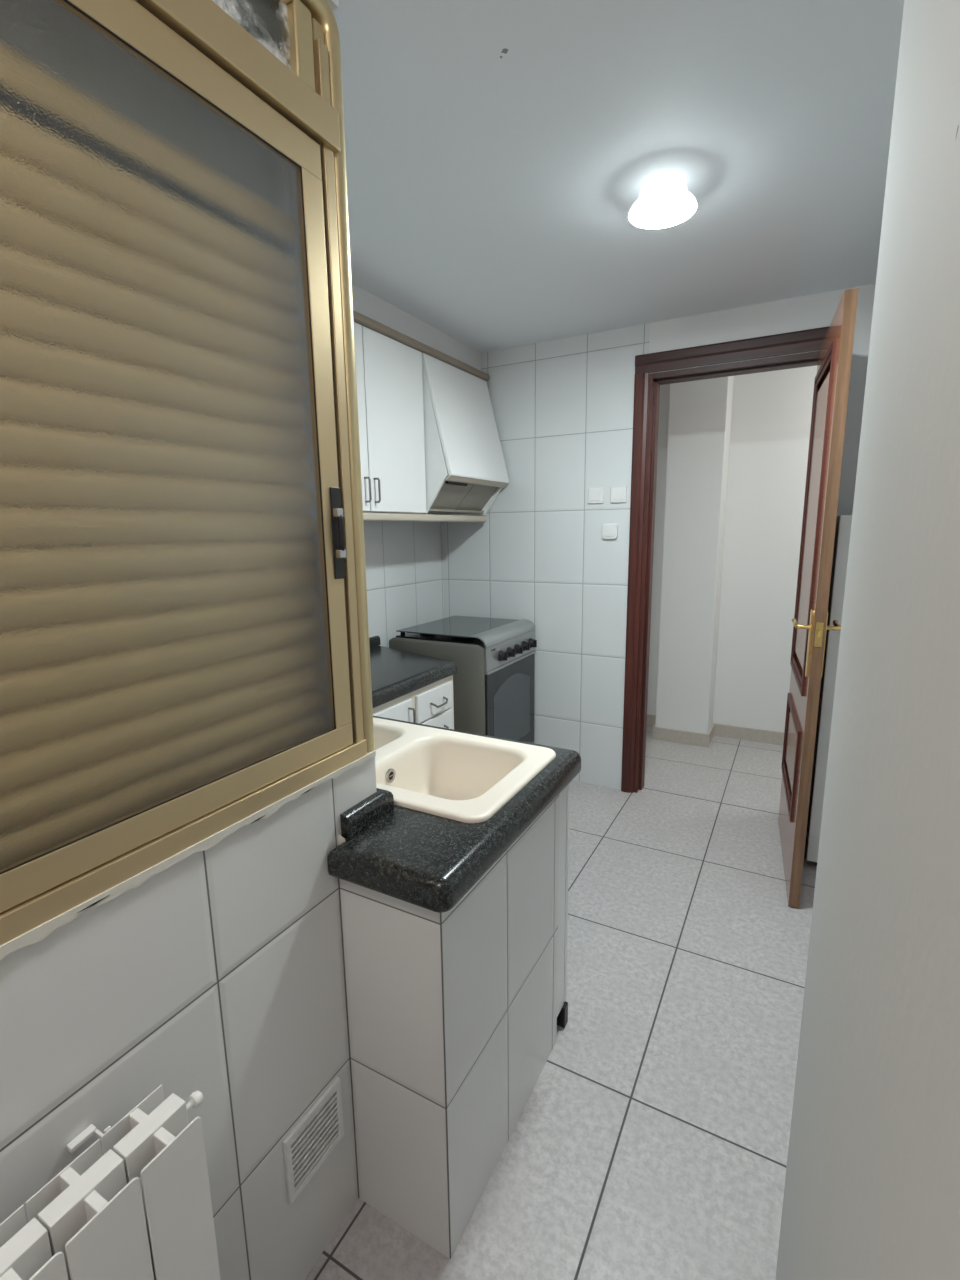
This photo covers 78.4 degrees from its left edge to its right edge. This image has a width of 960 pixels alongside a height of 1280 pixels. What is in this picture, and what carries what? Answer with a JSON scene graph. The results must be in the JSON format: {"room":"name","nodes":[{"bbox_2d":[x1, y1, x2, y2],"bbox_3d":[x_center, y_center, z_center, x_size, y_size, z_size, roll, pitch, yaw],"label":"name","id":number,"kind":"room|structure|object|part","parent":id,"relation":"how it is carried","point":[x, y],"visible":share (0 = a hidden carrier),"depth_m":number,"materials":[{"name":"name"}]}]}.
{"room":"kitchen","nodes":[
{"label":"kitchen","id":0,"kind":"room"},
{"bbox_2d":[0,757,376,1279],"bbox_3d":[-0.693,0.871,0.563,0.104,1.000,1.817,5,12,28],"label":"wall","id":1,"kind":"structure","parent":0,"point":[220,975],"depth_m":0.94,"materials":[{"name":"tile"}]},
{"bbox_2d":[0,1085,220,1279],"bbox_3d":[-0.521,0.993,0.654,0.130,0.720,0.514,5,12,28],"label":"radiator","id":2,"kind":"object","parent":1,"relation":"attached to","point":[141,1209],"visible":1,"depth_m":0.70,"materials":[{"name":"white metal"}]},
{"bbox_2d":[0,0,375,961],"bbox_3d":[-0.602,-0.279,0.465,0.061,1.336,1.521,5,12,28],"label":"window","id":3,"kind":"structure","parent":1,"relation":"in","point":[185,648],"depth_m":0.79,"materials":[{"name":"beige metal"}]},
{"bbox_3d":[-0.631,-0.823,0.346,0.006,0.128,1.390,5,12,28],"label":"pane","id":4,"kind":"part","parent":3,"relation":"part of","materials":[{"name":"clear glass"}]},
{"bbox_3d":[-0.262,-0.195,1.082,0.004,0.165,0.025,5,12,28],"label":"latch plate","id":5,"kind":"part","parent":3,"relation":"part of","materials":[{"name":"black plastic"}]},
{"bbox_3d":[-0.608,-0.290,0.466,0.048,1.315,1.521,5,12,28],"label":"frame post","id":6,"kind":"part","parent":3,"relation":"part of","materials":[{"name":"beige metal"}]},
{"bbox_2d":[283,1077,343,1204],"bbox_3d":[-0.322,0.975,1.152,0.008,0.140,0.148,5,12,28],"label":"air vent","id":7,"kind":"object","parent":1,"relation":"in","point":[307,1146],"visible":1,"depth_m":1.14,"materials":[{"name":"white plastic"}]},
{"bbox_2d":[327,0,337,10],"bbox_3d":[-0.718,-0.965,0.220,0.104,0.105,1.817,5,12,28],"label":"wall","id":8,"kind":"structure","parent":0,"point":[333,4],"depth_m":0.98,"materials":[{"name":"white paint"}]},
{"bbox_2d":[338,878,449,1258],"bbox_3d":[-0.157,0.846,1.198,0.236,0.800,0.057,5,12,28],"label":"wall","id":9,"kind":"structure","parent":0,"point":[392,946],"depth_m":1.17,"materials":[{"name":"tile"}]},
{"bbox_2d":[440,913,450,1258],"bbox_3d":[-0.065,0.860,1.119,0.003,0.800,0.003,5,12,28],"label":"trim","id":10,"kind":"structure","parent":9,"relation":"attached to","point":[440,913],"depth_m":1.11,"materials":[{"name":"tile"}]},
{"bbox_2d":[363,514,443,647],"bbox_3d":[-0.786,-0.253,2.713,0.080,2.420,2.180,5,12,28],"label":"wall","id":11,"kind":"structure","parent":0,"point":[403,560],"depth_m":3.27,"materials":[{"name":"tile"}]},
{"bbox_2d":[354,322,425,513],"bbox_3d":[-0.619,-0.904,2.451,0.359,0.732,0.940,5,12,28],"label":"upper cabinet","id":12,"kind":"object","parent":11,"relation":"attached to","point":[389,378],"visible":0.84,"depth_m":2.56,"materials":[{"name":"white laminate"}]},
{"bbox_3d":[-0.597,-0.859,2.202,0.018,0.726,0.512,5,12,28],"label":"door","id":13,"kind":"part","parent":12,"relation":"part of","materials":[{"name":"white laminate"}]},
{"bbox_3d":[-0.464,-0.623,2.437,0.030,0.105,0.009,5,12,28],"label":"handle","id":14,"kind":"part","parent":12,"relation":"part of","materials":[{"name":"grey metal"}]},
{"bbox_3d":[-0.434,-0.633,2.491,0.030,0.105,0.009,5,12,28],"label":"handle","id":15,"kind":"part","parent":12,"relation":"part of","materials":[{"name":"grey metal"}]},
{"bbox_2d":[353,310,489,380],"bbox_3d":[-0.361,-1.323,2.573,0.056,0.036,1.638,5,12,28],"label":"crown molding","id":16,"kind":"structure","parent":12,"relation":"attached to","point":[365,321],"depth_m":2.65,"materials":[{"name":"beige wood"}]},
{"bbox_2d":[422,353,508,515],"bbox_3d":[-0.193,-1.034,3.105,0.470,0.730,0.625,5,12,28],"label":"hood","id":17,"kind":"object","parent":11,"relation":"attached to","point":[466,471],"visible":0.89,"depth_m":2.94,"materials":[{"name":"white metal"}]},
{"bbox_3d":[-0.213,-0.968,2.776,0.140,0.723,0.016,5,12,28],"label":"panel","id":18,"kind":"part","parent":17,"relation":"part of","materials":[{"name":"white metal"}]},
{"bbox_3d":[0.078,-1.070,3.301,0.140,0.723,0.016,5,12,28],"label":"panel","id":19,"kind":"part","parent":17,"relation":"part of","materials":[{"name":"white metal"}]},
{"bbox_2d":[352,284,481,370],"bbox_3d":[-0.639,-1.369,2.415,0.290,0.120,2.180,5,12,28],"label":"wall","id":20,"kind":"structure","parent":0,"point":[365,303],"depth_m":2.70,"materials":[{"name":"white paint"}]},
{"bbox_2d":[442,794,559,1257],"bbox_3d":[0.063,0.809,1.378,0.030,0.800,0.583,5,12,28],"label":"wall","id":21,"kind":"structure","parent":0,"point":[500,940],"depth_m":1.30,"materials":[{"name":"tile"}]},
{"bbox_2d":[304,726,816,1279],"bbox_3d":[0.646,1.158,1.868,3.650,0.080,5.250,5,12,28],"label":"floor","id":22,"kind":"structure","parent":0,"point":[650,1141],"depth_m":1.62,"materials":[{"name":"tile"}]},
{"bbox_2d":[373,675,453,728],"bbox_3d":[-0.529,0.592,2.583,0.605,0.800,0.772,5,12,28],"label":"base cabinet","id":23,"kind":"object","parent":22,"relation":"on","point":[432,704],"visible":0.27,"depth_m":2.52,"materials":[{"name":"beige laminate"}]},
{"bbox_3d":[-0.379,0.598,2.304,0.016,0.657,0.412,5,12,28],"label":"door","id":24,"kind":"part","parent":23,"relation":"part of","materials":[{"name":"white laminate"}]},
{"bbox_3d":[-0.276,0.316,2.400,0.030,0.082,0.009,5,12,28],"label":"handle","id":25,"kind":"part","parent":23,"relation":"part of","materials":[{"name":"grey metal"}]},
{"bbox_3d":[-0.200,0.271,2.584,0.016,0.122,0.276,5,12,28],"label":"drawer","id":26,"kind":"part","parent":23,"relation":"part of","materials":[{"name":"white laminate"}]},
{"bbox_3d":[-0.198,0.401,2.609,0.016,0.127,0.276,5,12,28],"label":"drawer","id":27,"kind":"part","parent":23,"relation":"part of","materials":[{"name":"white laminate"}]},
{"bbox_3d":[-0.175,0.275,2.583,0.032,0.027,0.114,5,12,28],"label":"handle","id":28,"kind":"part","parent":23,"relation":"part of","materials":[{"name":"grey metal"}]},
{"bbox_2d":[327,636,580,912],"bbox_3d":[-0.298,0.225,2.059,1.466,0.108,1.677,5,12,28],"label":"countertop","id":29,"kind":"structure","parent":23,"relation":"on","point":[428,861],"depth_m":1.17,"materials":[{"name":"black stone"}]},
{"bbox_2d":[373,717,555,822],"bbox_3d":[-0.239,0.384,1.583,0.795,0.175,0.448,5,12,28],"label":"sink","id":30,"kind":"object","parent":29,"relation":"in","point":[462,777],"visible":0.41,"depth_m":1.62,"materials":[{"name":"beige ceramic"}]},
{"bbox_2d":[389,616,536,742],"bbox_3d":[-0.063,0.378,3.309,0.626,0.940,0.604,5,12,28],"label":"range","id":31,"kind":"object","parent":22,"relation":"on","point":[494,679],"visible":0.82,"depth_m":3.03,"materials":[{"name":"metal"}]},
{"bbox_2d":[396,633,482,644],"bbox_3d":[-0.089,-0.048,3.243,0.498,0.008,0.576,5,12,28],"label":"cooktop","id":32,"kind":"object","parent":31,"relation":"in","point":[415,638],"depth_m":3.01,"materials":[{"name":"black metal"}]},
{"bbox_3d":[-0.095,-0.079,3.235,0.461,0.006,0.600,5,12,28],"label":"lid","id":33,"kind":"part","parent":31,"relation":"part of","materials":[{"name":"clear glass"}]},
{"bbox_3d":[0.135,-0.041,3.115,0.088,0.051,0.600,5,12,28],"label":"lid rail","id":34,"kind":"part","parent":31,"relation":"part of","materials":[{"name":"metal"}]},
{"bbox_3d":[0.120,0.082,2.978,0.038,0.056,0.056,5,12,28],"label":"knob","id":35,"kind":"part","parent":31,"relation":"part of","materials":[{"name":"black plastic"}]},
{"bbox_3d":[0.169,0.047,3.119,0.015,0.119,0.599,5,12,28],"label":"control panel","id":36,"kind":"part","parent":31,"relation":"part of","materials":[{"name":"metal"}]},
{"bbox_3d":[0.172,0.385,3.182,0.012,0.537,0.594,5,12,28],"label":"oven door","id":37,"kind":"part","parent":31,"relation":"part of","materials":[{"name":"black glass"}]},
{"bbox_3d":[0.172,0.114,3.130,0.020,0.015,0.594,5,12,28],"label":"door rail","id":38,"kind":"part","parent":31,"relation":"part of","materials":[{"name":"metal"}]},
{"bbox_3d":[0.165,0.066,3.059,0.038,0.056,0.056,5,12,28],"label":"knob","id":39,"kind":"part","parent":31,"relation":"part of","materials":[{"name":"black plastic"}]},
{"bbox_3d":[0.209,0.051,3.140,0.038,0.056,0.056,5,12,28],"label":"knob","id":40,"kind":"part","parent":31,"relation":"part of","materials":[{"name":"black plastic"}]},
{"bbox_3d":[0.254,0.035,3.220,0.038,0.056,0.056,5,12,28],"label":"knob","id":41,"kind":"part","parent":31,"relation":"part of","materials":[{"name":"black plastic"}]},
{"bbox_3d":[0.299,0.019,3.301,0.038,0.056,0.056,5,12,28],"label":"knob","id":42,"kind":"part","parent":31,"relation":"part of","materials":[{"name":"black plastic"}]},
{"bbox_2d":[557,783,569,1027],"bbox_3d":[-0.214,0.752,1.708,0.848,0.800,0.489,5,12,28],"label":"base cabinet","id":43,"kind":"object","parent":22,"relation":"on","point":[564,800],"visible":0.16,"depth_m":1.66,"materials":[{"name":"white laminate"}]},
{"bbox_3d":[0.065,0.701,1.782,0.420,0.720,0.020,5,12,28],"label":"door","id":44,"kind":"part","parent":43,"relation":"part of","materials":[{"name":"white laminate"}]},
{"bbox_2d":[807,515,851,865],"bbox_3d":[1.752,0.242,2.421,0.608,1.487,0.383,5,12,28],"label":"refrigerator","id":45,"kind":"object","parent":22,"relation":"on","point":[843,522],"visible":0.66,"depth_m":2.40,"materials":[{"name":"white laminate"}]},
{"bbox_2d":[333,0,903,351],"bbox_3d":[0.613,-1.300,1.408,3.650,0.080,5.250,5,12,28],"label":"ceiling","id":46,"kind":"structure","parent":0,"point":[499,153],"depth_m":1.54,"materials":[{"name":"paint"}]},
{"bbox_2d":[629,174,696,228],"bbox_3d":[0.527,-1.273,1.698,0.188,0.076,0.188,5,12,28],"label":"ceiling light","id":47,"kind":"object","parent":46,"relation":"attached to","point":[664,200],"visible":1,"depth_m":1.66,"materials":[{"name":"white"}]},
{"bbox_2d":[629,194,696,228],"bbox_3d":[0.528,-1.238,1.705,0.188,0.004,0.188,5,12,28],"label":"diffuser","id":48,"kind":"object","parent":47,"relation":"attached to","point":[650,211],"depth_m":1.69,"materials":[{"name":"white"}]},
{"bbox_2d":[441,283,875,789],"bbox_3d":[1.318,-0.309,2.861,3.630,2.420,0.103,5,12,28],"label":"wall","id":49,"kind":"structure","parent":0,"point":[563,408],"depth_m":3.21,"materials":[{"name":"white tile"}]},
{"bbox_2d":[363,512,486,521],"bbox_3d":[-0.353,-0.570,2.739,0.046,0.036,1.578,5,12,28],"label":"rail","id":50,"kind":"object","parent":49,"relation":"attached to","point":[397,517],"visible":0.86,"depth_m":2.81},
{"bbox_2d":[588,487,603,503],"bbox_3d":[0.608,-0.760,3.098,0.082,0.082,0.013,5,12,28],"label":"wall plate","id":51,"kind":"object","parent":49,"relation":"attached to","point":[595,495],"visible":1,"depth_m":3.09,"materials":[{"name":"white plastic"}]},
{"bbox_2d":[602,524,617,538],"bbox_3d":[0.683,-0.571,3.091,0.083,0.080,0.019,5,12,28],"label":"light switch","id":52,"kind":"object","parent":49,"relation":"attached to","point":[609,531],"visible":1,"depth_m":3.08,"materials":[{"name":"white plastic"}]},
{"bbox_2d":[610,486,626,502],"bbox_3d":[0.715,-0.751,3.041,0.082,0.082,0.013,5,12,28],"label":"wall plate","id":53,"kind":"object","parent":49,"relation":"attached to","point":[618,494],"visible":1,"depth_m":3.03,"materials":[{"name":"white plastic"}]},
{"bbox_2d":[621,288,858,907],"bbox_3d":[1.042,-0.186,2.607,0.937,2.278,0.855,5,12,28],"label":"door","id":54,"kind":"structure","parent":49,"relation":"in","point":[834,342],"depth_m":2.57,"materials":[{"name":"brown wood"}]},
{"bbox_3d":[0.808,-0.229,3.088,0.066,2.192,0.020,5,12,28],"label":"architrave","id":55,"kind":"part","parent":54,"relation":"part of","materials":[{"name":"brown wood"}]},
{"bbox_3d":[1.159,-1.316,2.682,0.899,0.086,0.020,5,12,28],"label":"head architrave","id":56,"kind":"part","parent":54,"relation":"part of","materials":[{"name":"brown wood"}]},
{"bbox_3d":[1.342,0.484,2.549,0.009,0.375,0.585,4,12,23],"label":"panel moulding","id":57,"kind":"part","parent":54,"relation":"part of","materials":[{"name":"brown wood"}]},
{"bbox_3d":[1.193,-0.060,2.185,0.057,0.024,0.128,3,11,21],"label":"lever handle","id":58,"kind":"part","parent":54,"relation":"part of","materials":[{"name":"gold metal"}]},
{"bbox_3d":[1.330,-0.455,2.373,0.009,1.255,0.585,4,12,23],"label":"panel moulding","id":59,"kind":"part","parent":54,"relation":"part of","materials":[{"name":"brown wood"}]},
{"bbox_3d":[1.193,-0.019,2.071,0.023,0.087,0.001,4,12,23],"label":"latch plate","id":60,"kind":"part","parent":54,"relation":"part of","materials":[{"name":"gold metal"}]},
{"bbox_3d":[1.284,-0.053,2.146,0.057,0.024,0.130,5,12,28],"label":"lever handle","id":61,"kind":"part","parent":54,"relation":"part of","materials":[{"name":"gold metal"}]},
{"bbox_2d":[655,376,733,733],"bbox_3d":[1.415,-0.508,3.918,0.343,2.420,0.260,5,12,28],"label":"wall pillar","id":62,"kind":"structure","parent":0,"point":[700,411],"depth_m":3.79,"materials":[{"name":"paint"}]},
{"bbox_2d":[647,365,816,731],"bbox_3d":[1.864,-0.505,3.867,3.650,2.420,0.080,5,12,28],"label":"wall","id":63,"kind":"structure","parent":0,"point":[772,410],"depth_m":3.84,"materials":[{"name":"paint"}]},
{"bbox_2d":[647,714,783,746],"bbox_3d":[1.760,0.668,3.948,3.570,0.088,0.273,5,12,28],"label":"baseboard","id":64,"kind":"structure","parent":63,"relation":"attached to","point":[721,730],"depth_m":4.03,"materials":[{"name":"stone"}]},
{"bbox_2d":[775,0,959,1279],"bbox_3d":[0.429,0.263,-0.129,0.804,2.420,1.900,5,12,28],"label":"wall","id":65,"kind":"structure","parent":0,"point":[872,1188],"depth_m":0.36,"materials":[{"name":"paint"}]}
]}

